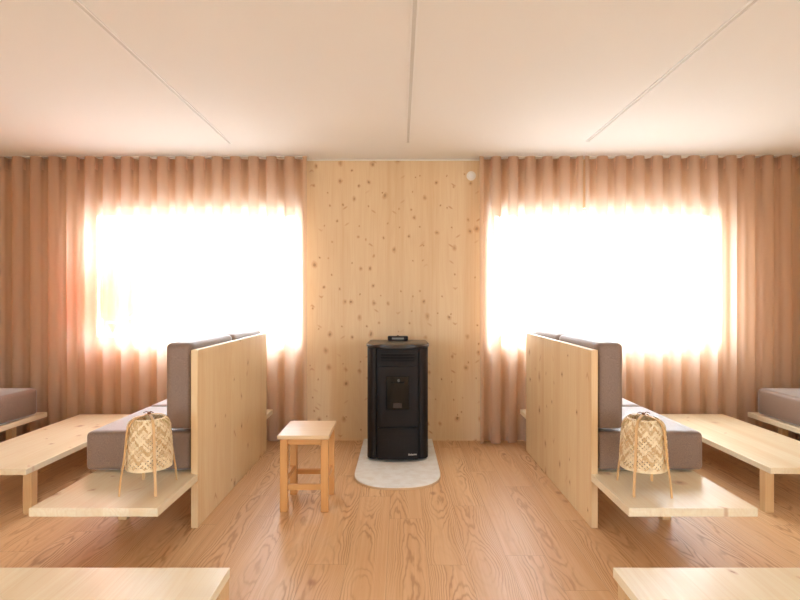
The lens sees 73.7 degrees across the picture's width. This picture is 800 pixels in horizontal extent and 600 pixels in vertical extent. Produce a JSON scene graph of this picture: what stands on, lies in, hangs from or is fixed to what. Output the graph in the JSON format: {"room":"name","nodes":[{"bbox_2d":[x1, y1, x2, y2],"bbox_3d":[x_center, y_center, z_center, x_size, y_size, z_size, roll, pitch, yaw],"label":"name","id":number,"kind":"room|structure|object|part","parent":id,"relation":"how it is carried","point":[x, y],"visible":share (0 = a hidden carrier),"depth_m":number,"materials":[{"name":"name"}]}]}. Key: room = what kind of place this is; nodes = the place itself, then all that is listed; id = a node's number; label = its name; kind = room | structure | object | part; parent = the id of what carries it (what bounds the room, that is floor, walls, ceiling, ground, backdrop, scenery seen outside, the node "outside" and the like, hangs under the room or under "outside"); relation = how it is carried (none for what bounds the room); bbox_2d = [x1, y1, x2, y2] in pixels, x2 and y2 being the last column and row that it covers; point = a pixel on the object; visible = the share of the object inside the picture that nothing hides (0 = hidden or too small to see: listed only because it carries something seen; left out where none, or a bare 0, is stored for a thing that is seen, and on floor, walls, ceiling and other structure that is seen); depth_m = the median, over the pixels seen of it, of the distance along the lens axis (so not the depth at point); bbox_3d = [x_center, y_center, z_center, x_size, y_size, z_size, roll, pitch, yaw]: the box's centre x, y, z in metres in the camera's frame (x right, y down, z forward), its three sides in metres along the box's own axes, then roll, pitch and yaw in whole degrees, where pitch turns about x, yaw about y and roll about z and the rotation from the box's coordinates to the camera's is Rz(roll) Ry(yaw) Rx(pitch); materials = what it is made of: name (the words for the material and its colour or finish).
{"room":"lounge","nodes":[
{"label":"lounge","id":0,"kind":"room"},
{"bbox_2d":[0,0,799,158],"bbox_3d":[0.000,-1.310,-0.230,7.960,0.120,10.340,0,0,0],"label":"ceiling","id":1,"kind":"structure","parent":0,"point":[314,79],"depth_m":3.01,"materials":[{"name":"white paint"}]},
{"bbox_2d":[70,0,231,143],"bbox_3d":[-1.355,-1.246,1.028,0.034,0.007,6.456,0,0,0],"label":"ceiling track","id":2,"kind":"object","parent":1,"relation":"attached to","point":[77,3],"visible":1,"depth_m":2.78,"materials":[{"name":"white"}]},
{"bbox_2d":[3,156,307,156],"bbox_3d":[-2.260,-1.246,4.640,2.920,0.007,0.024,0,0,0],"label":"rail","id":3,"kind":"object","parent":1,"relation":"attached to","point":[3,156],"visible":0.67,"depth_m":4.63,"materials":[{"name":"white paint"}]},
{"bbox_2d":[0,156,306,442],"bbox_3d":[-2.253,0.000,4.650,2.915,2.476,0.147,0,0,0],"label":"curtain","id":4,"kind":"object","parent":3,"relation":"hanging from","point":[107,263],"visible":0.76,"depth_m":4.60,"materials":[{"name":"fabric"}]},
{"bbox_2d":[406,0,418,142],"bbox_3d":[0.062,-1.246,1.013,0.034,0.007,6.426,0,0,0],"label":"ceiling track","id":5,"kind":"object","parent":1,"relation":"attached to","point":[414,3],"visible":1,"depth_m":2.78,"materials":[{"name":"white"}]},
{"bbox_3d":[0.050,-1.247,1.010,0.008,0.006,6.420,0,0,0],"label":"rail","id":6,"kind":"part","parent":5,"relation":"part of","materials":[{"name":"white"}]},
{"bbox_2d":[483,155,799,157],"bbox_3d":[2.205,-1.246,4.625,3.031,0.007,0.024,0,0,1],"label":"rail","id":7,"kind":"object","parent":1,"relation":"attached to","point":[649,155],"visible":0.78,"depth_m":4.62,"materials":[{"name":"white metal"}]},
{"bbox_2d":[479,156,582,443],"bbox_3d":[1.129,-0.001,4.651,0.888,2.478,0.144,0,0,0],"label":"curtain","id":8,"kind":"object","parent":7,"relation":"hanging from","point":[531,209],"visible":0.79,"depth_m":4.61,"materials":[{"name":"fabric"}]},
{"bbox_2d":[585,155,799,440],"bbox_3d":[2.638,-0.001,4.622,2.098,2.478,0.145,0,0,1],"label":"curtain","id":9,"kind":"object","parent":7,"relation":"hanging from","point":[692,263],"visible":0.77,"depth_m":4.59,"materials":[{"name":"fabric"}]},
{"bbox_2d":[586,0,759,141],"bbox_3d":[1.480,-1.246,0.998,0.034,0.007,6.396,0,0,0],"label":"ceiling track","id":10,"kind":"object","parent":1,"relation":"attached to","point":[749,5],"visible":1,"depth_m":2.77,"materials":[{"name":"white"}]},
{"bbox_2d":[0,441,799,599],"bbox_3d":[0.000,1.310,-0.230,7.960,0.120,10.340,0,0,0],"label":"floor","id":11,"kind":"structure","parent":0,"point":[494,525],"depth_m":2.82,"materials":[{"name":"brown wood"}]},
{"bbox_2d":[0,412,46,439],"bbox_3d":[-3.334,0.762,3.487,0.668,0.976,2.095,0,0,0],"label":"bench","id":12,"kind":"object","parent":11,"relation":"on","point":[10,427],"visible":0.52,"depth_m":4.22,"materials":[{"name":"brown wood"}]},
{"bbox_3d":[-3.095,1.121,4.245,0.050,0.258,0.050,0,0,0],"label":"leg","id":13,"kind":"part","parent":12,"relation":"part of","materials":[{"name":"brown wood"}]},
{"bbox_2d":[0,388,36,424],"bbox_3d":[-3.310,0.840,4.075,0.604,0.226,0.747,0,0,0],"label":"seat cushion","id":14,"kind":"object","parent":12,"relation":"on","point":[15,403],"visible":1,"depth_m":4.22,"materials":[{"name":"beige fabric"}]},
{"bbox_2d":[0,414,129,513],"bbox_3d":[-2.433,1.110,3.795,0.575,0.280,1.470,0,0,0],"label":"table","id":15,"kind":"object","parent":11,"relation":"on","point":[24,454],"visible":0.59,"depth_m":3.53,"materials":[{"name":"brown wood"}]},
{"bbox_3d":[-2.175,1.127,3.136,0.052,0.245,0.052,0,0,0],"label":"leg","id":16,"kind":"part","parent":15,"relation":"part of","materials":[{"name":"brown wood"}]},
{"bbox_2d":[0,568,229,599],"bbox_3d":[-1.232,1.107,1.337,1.237,0.285,1.175,0,0,0],"label":"table","id":17,"kind":"object","parent":11,"relation":"on","point":[15,583],"visible":1,"depth_m":1.82,"materials":[{"name":"brown wood"}]},
{"bbox_3d":[-0.665,1.125,1.873,0.100,0.250,0.100,0,0,0],"label":"leg","id":18,"kind":"part","parent":17,"relation":"part of","materials":[{"name":"brown wood"}]},
{"bbox_2d":[29,333,272,527],"bbox_3d":[-1.403,0.762,3.545,0.590,0.976,2.210,0,0,0],"label":"bench","id":19,"kind":"object","parent":11,"relation":"on","point":[230,413],"visible":0.91,"depth_m":3.05,"materials":[{"name":"brown wood"}]},
{"bbox_3d":[-1.578,1.121,3.055,0.050,0.258,0.050,0,0,0],"label":"leg","id":20,"kind":"part","parent":19,"relation":"part of","materials":[{"name":"brown wood"}]},
{"bbox_2d":[87,407,190,468],"bbox_3d":[-1.449,0.840,3.322,0.604,0.226,0.747,0,0,0],"label":"seat cushion","id":21,"kind":"object","parent":19,"relation":"on","point":[105,444],"visible":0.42,"depth_m":2.95,"materials":[{"name":"grey fabric"}]},
{"bbox_2d":[167,335,231,428],"bbox_3d":[-1.228,0.479,3.322,0.158,0.490,0.745,0,0,0],"label":"cushion","id":22,"kind":"object","parent":21,"relation":"on","point":[178,353],"visible":0.5,"depth_m":2.95,"materials":[{"name":"beige fabric"}]},
{"bbox_2d":[118,411,177,496],"bbox_3d":[-1.270,0.756,2.700,0.227,0.391,0.254,0,0,0],"label":"lantern","id":23,"kind":"object","parent":19,"relation":"on","point":[157,426],"visible":1,"depth_m":2.61,"materials":[{"name":"wicker"}]},
{"bbox_3d":[-1.315,0.763,2.638,0.013,0.376,0.152,0,0,36],"label":"leg","id":24,"kind":"part","parent":23,"relation":"part of","materials":[{"name":"wicker"}]},
{"bbox_3d":[-1.270,0.717,2.700,0.227,0.252,0.227,0,0,0],"label":"lamp shade","id":25,"kind":"part","parent":23,"relation":"part of","materials":[{"name":"beige wicker"}]},
{"bbox_3d":[-1.226,0.763,2.638,0.013,0.376,0.152,0,0,-36],"label":"leg","id":26,"kind":"part","parent":23,"relation":"part of","materials":[{"name":"wicker"}]},
{"bbox_3d":[-1.226,0.763,2.762,0.013,0.376,0.152,0,0,36],"label":"leg","id":27,"kind":"part","parent":23,"relation":"part of","materials":[{"name":"wicker"}]},
{"bbox_2d":[151,399,166,406],"bbox_3d":[-1.449,0.840,4.075,0.604,0.226,0.747,0,0,0],"label":"seat cushion","id":28,"kind":"object","parent":19,"relation":"on","point":[163,403],"visible":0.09,"depth_m":3.74,"materials":[{"name":"beige fabric"}]},
{"bbox_2d":[217,329,260,339],"bbox_3d":[-1.228,0.479,4.075,0.158,0.490,0.745,0,0,0],"label":"cushion","id":29,"kind":"object","parent":28,"relation":"on","point":[237,334],"visible":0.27,"depth_m":3.98,"materials":[{"name":"beige fabric"}]},
{"bbox_3d":[-1.127,0.762,3.675,0.037,0.976,1.510,0,0,0],"label":"panel","id":30,"kind":"part","parent":19,"relation":"part of","materials":[{"name":"brown wood"}]},
{"bbox_2d":[277,421,336,511],"bbox_3d":[-0.566,1.020,3.300,0.302,0.460,0.386,0,0,0],"label":"stool","id":31,"kind":"object","parent":11,"relation":"on","point":[296,433],"visible":1,"depth_m":3.15,"materials":[{"name":"brown wood"}]},
{"bbox_3d":[-0.685,1.032,3.157,0.044,0.436,0.044,0,0,0],"label":"leg","id":32,"kind":"part","parent":31,"relation":"part of","materials":[{"name":"brown wood"}]},
{"bbox_3d":[-0.685,1.032,3.443,0.044,0.436,0.044,0,0,0],"label":"leg","id":33,"kind":"part","parent":31,"relation":"part of","materials":[{"name":"brown wood"}]},
{"bbox_3d":[-0.566,0.802,3.300,0.302,0.024,0.386,0,0,0],"label":"seat","id":34,"kind":"part","parent":31,"relation":"part of","materials":[{"name":"brown wood"}]},
{"bbox_3d":[-0.445,1.032,3.157,0.044,0.436,0.044,0,0,0],"label":"leg","id":35,"kind":"part","parent":31,"relation":"part of","materials":[{"name":"brown wood"}]},
{"bbox_3d":[-0.445,1.032,3.443,0.044,0.436,0.044,0,0,0],"label":"leg","id":36,"kind":"part","parent":31,"relation":"part of","materials":[{"name":"brown wood"}]},
{"bbox_2d":[354,439,440,489],"bbox_3d":[-0.018,1.241,4.120,0.616,0.018,1.232,0,0,0],"label":"plate","id":37,"kind":"object","parent":11,"relation":"on","point":[379,474],"visible":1,"depth_m":3.81,"materials":[{"name":"white stone"}]},
{"bbox_2d":[366,335,428,459],"bbox_3d":[-0.018,0.765,4.293,0.492,0.934,0.534,0,0,0],"label":"stove","id":38,"kind":"object","parent":37,"relation":"on","point":[397,366],"visible":1,"depth_m":4.06,"materials":[{"name":"black metal"}]},
{"bbox_3d":[-0.239,0.790,4.313,0.068,0.847,0.483,0,0,-7],"label":"panel","id":39,"kind":"part","parent":38,"relation":"part of","materials":[{"name":"black metal"}]},
{"bbox_3d":[-0.018,0.437,4.063,0.300,0.120,0.038,0,0,0],"label":"vent panel","id":40,"kind":"part","parent":38,"relation":"part of","materials":[{"name":"black metal"}]},
{"bbox_3d":[-0.018,1.093,4.063,0.300,0.242,0.038,0,0,0],"label":"panel","id":41,"kind":"part","parent":38,"relation":"part of","materials":[{"name":"black metal"}]},
{"bbox_3d":[-0.018,0.734,4.059,0.300,0.460,0.038,0,0,0],"label":"door","id":42,"kind":"part","parent":38,"relation":"part of","materials":[{"name":"black metal"}]},
{"bbox_3d":[-0.018,0.705,4.043,0.170,0.255,0.009,0,0,0],"label":"door glass","id":43,"kind":"part","parent":38,"relation":"part of","materials":[{"name":"black glass"}]},
{"bbox_3d":[-0.018,0.798,4.039,0.068,0.037,0.002,0,0,0],"label":"burner plate","id":44,"kind":"part","parent":38,"relation":"part of","materials":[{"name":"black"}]},
{"bbox_3d":[0.203,0.790,4.313,0.068,0.847,0.483,0,0,7],"label":"panel","id":45,"kind":"part","parent":38,"relation":"part of","materials":[{"name":"black metal"}]},
{"bbox_2d":[520,333,757,527],"bbox_3d":[1.342,0.762,3.545,0.590,0.976,2.210,0,0,0],"label":"bench","id":46,"kind":"object","parent":11,"relation":"on","point":[560,414],"visible":0.97,"depth_m":3.04,"materials":[{"name":"brown wood"}]},
{"bbox_3d":[1.065,0.762,3.675,0.037,0.976,1.510,0,0,0],"label":"panel","id":47,"kind":"part","parent":46,"relation":"part of","materials":[{"name":"brown wood"}]},
{"bbox_2d":[622,398,639,406],"bbox_3d":[1.388,0.840,4.075,0.604,0.226,0.747,0,0,0],"label":"seat cushion","id":48,"kind":"object","parent":46,"relation":"on","point":[625,403],"visible":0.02,"depth_m":3.74,"materials":[{"name":"beige fabric"}]},
{"bbox_2d":[532,329,574,339],"bbox_3d":[1.167,0.479,4.075,0.158,0.490,0.745,0,0,0],"label":"cushion","id":49,"kind":"object","parent":48,"relation":"on","point":[549,333],"visible":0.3,"depth_m":3.98,"materials":[{"name":"beige fabric"}]},
{"bbox_2d":[616,412,672,498],"bbox_3d":[1.225,0.756,2.685,0.227,0.391,0.254,0,0,5],"label":"lantern","id":50,"kind":"object","parent":46,"relation":"on","point":[657,446],"visible":1,"depth_m":2.60,"materials":[{"name":"wicker"}]},
{"bbox_3d":[1.186,0.763,2.750,0.013,0.376,0.152,0,0,-31],"label":"leg","id":51,"kind":"part","parent":50,"relation":"part of","materials":[{"name":"wicker"}]},
{"bbox_3d":[1.176,0.763,2.627,0.013,0.376,0.152,0,0,40],"label":"leg","id":52,"kind":"part","parent":50,"relation":"part of","materials":[{"name":"wicker"}]},
{"bbox_3d":[1.225,0.717,2.685,0.227,0.252,0.227,0,0,5],"label":"lamp shade","id":53,"kind":"part","parent":50,"relation":"part of","materials":[{"name":"beige wicker"}]},
{"bbox_3d":[1.264,0.763,2.620,0.013,0.376,0.152,0,0,-31],"label":"leg","id":54,"kind":"part","parent":50,"relation":"part of","materials":[{"name":"wicker"}]},
{"bbox_2d":[598,407,701,469],"bbox_3d":[1.388,0.840,3.322,0.604,0.226,0.747,0,0,0],"label":"seat cushion","id":55,"kind":"object","parent":46,"relation":"on","point":[684,443],"visible":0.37,"depth_m":2.95,"materials":[{"name":"beige fabric"}]},
{"bbox_2d":[559,335,621,428],"bbox_3d":[1.167,0.479,3.322,0.158,0.490,0.745,0,0,0],"label":"cushion","id":56,"kind":"object","parent":55,"relation":"on","point":[609,352],"visible":0.6,"depth_m":2.95,"materials":[{"name":"beige fabric"}]},
{"bbox_3d":[1.517,1.121,3.055,0.050,0.258,0.050,0,0,0],"label":"leg","id":57,"kind":"part","parent":46,"relation":"part of","materials":[{"name":"brown wood"}]},
{"bbox_2d":[613,568,799,599],"bbox_3d":[1.384,1.107,1.337,1.232,0.285,1.175,0,0,0],"label":"table","id":58,"kind":"object","parent":11,"relation":"on","point":[633,583],"visible":1,"depth_m":1.82,"materials":[{"name":"brown wood"}]},
{"bbox_3d":[0.806,1.125,1.887,0.052,0.250,0.052,0,0,0],"label":"leg","id":59,"kind":"part","parent":58,"relation":"part of","materials":[{"name":"brown wood"}]},
{"bbox_2d":[660,414,799,512],"bbox_3d":[2.445,1.110,3.810,0.610,0.280,1.460,0,0,0],"label":"table","id":60,"kind":"object","parent":11,"relation":"on","point":[771,452],"visible":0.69,"depth_m":3.58,"materials":[{"name":"brown wood"}]},
{"bbox_3d":[2.170,1.127,3.156,0.052,0.245,0.052,0,0,0],"label":"leg","id":61,"kind":"part","parent":60,"relation":"part of","materials":[{"name":"brown wood"}]},
{"bbox_2d":[748,412,799,436],"bbox_3d":[3.289,0.762,3.487,0.668,0.976,2.095,0,0,0],"label":"bench","id":62,"kind":"object","parent":11,"relation":"on","point":[783,427],"visible":0.52,"depth_m":4.22,"materials":[{"name":"brown wood"}]},
{"bbox_2d":[758,388,799,425],"bbox_3d":[3.270,0.840,4.075,0.604,0.226,0.747,0,0,0],"label":"seat cushion","id":63,"kind":"object","parent":62,"relation":"on","point":[783,404],"visible":1,"depth_m":4.20,"materials":[{"name":"beige fabric"}]},
{"bbox_3d":[3.050,1.121,4.245,0.050,0.258,0.050,0,0,0],"label":"leg","id":64,"kind":"part","parent":62,"relation":"part of","materials":[{"name":"brown wood"}]},
{"bbox_2d":[267,159,584,440],"bbox_3d":[0.000,0.000,4.833,7.560,2.500,0.214,0,0,0],"label":"wall","id":65,"kind":"structure","parent":0,"point":[393,247],"depth_m":4.74,"materials":[{"name":"brown wood"}]},
{"bbox_2d":[307,159,478,160],"bbox_3d":[-0.030,-1.243,4.734,1.660,0.014,0.012,0,0,0],"label":"trim","id":66,"kind":"structure","parent":65,"relation":"attached to","point":[307,159],"depth_m":4.73,"materials":[{"name":"white paint"}]}
]}

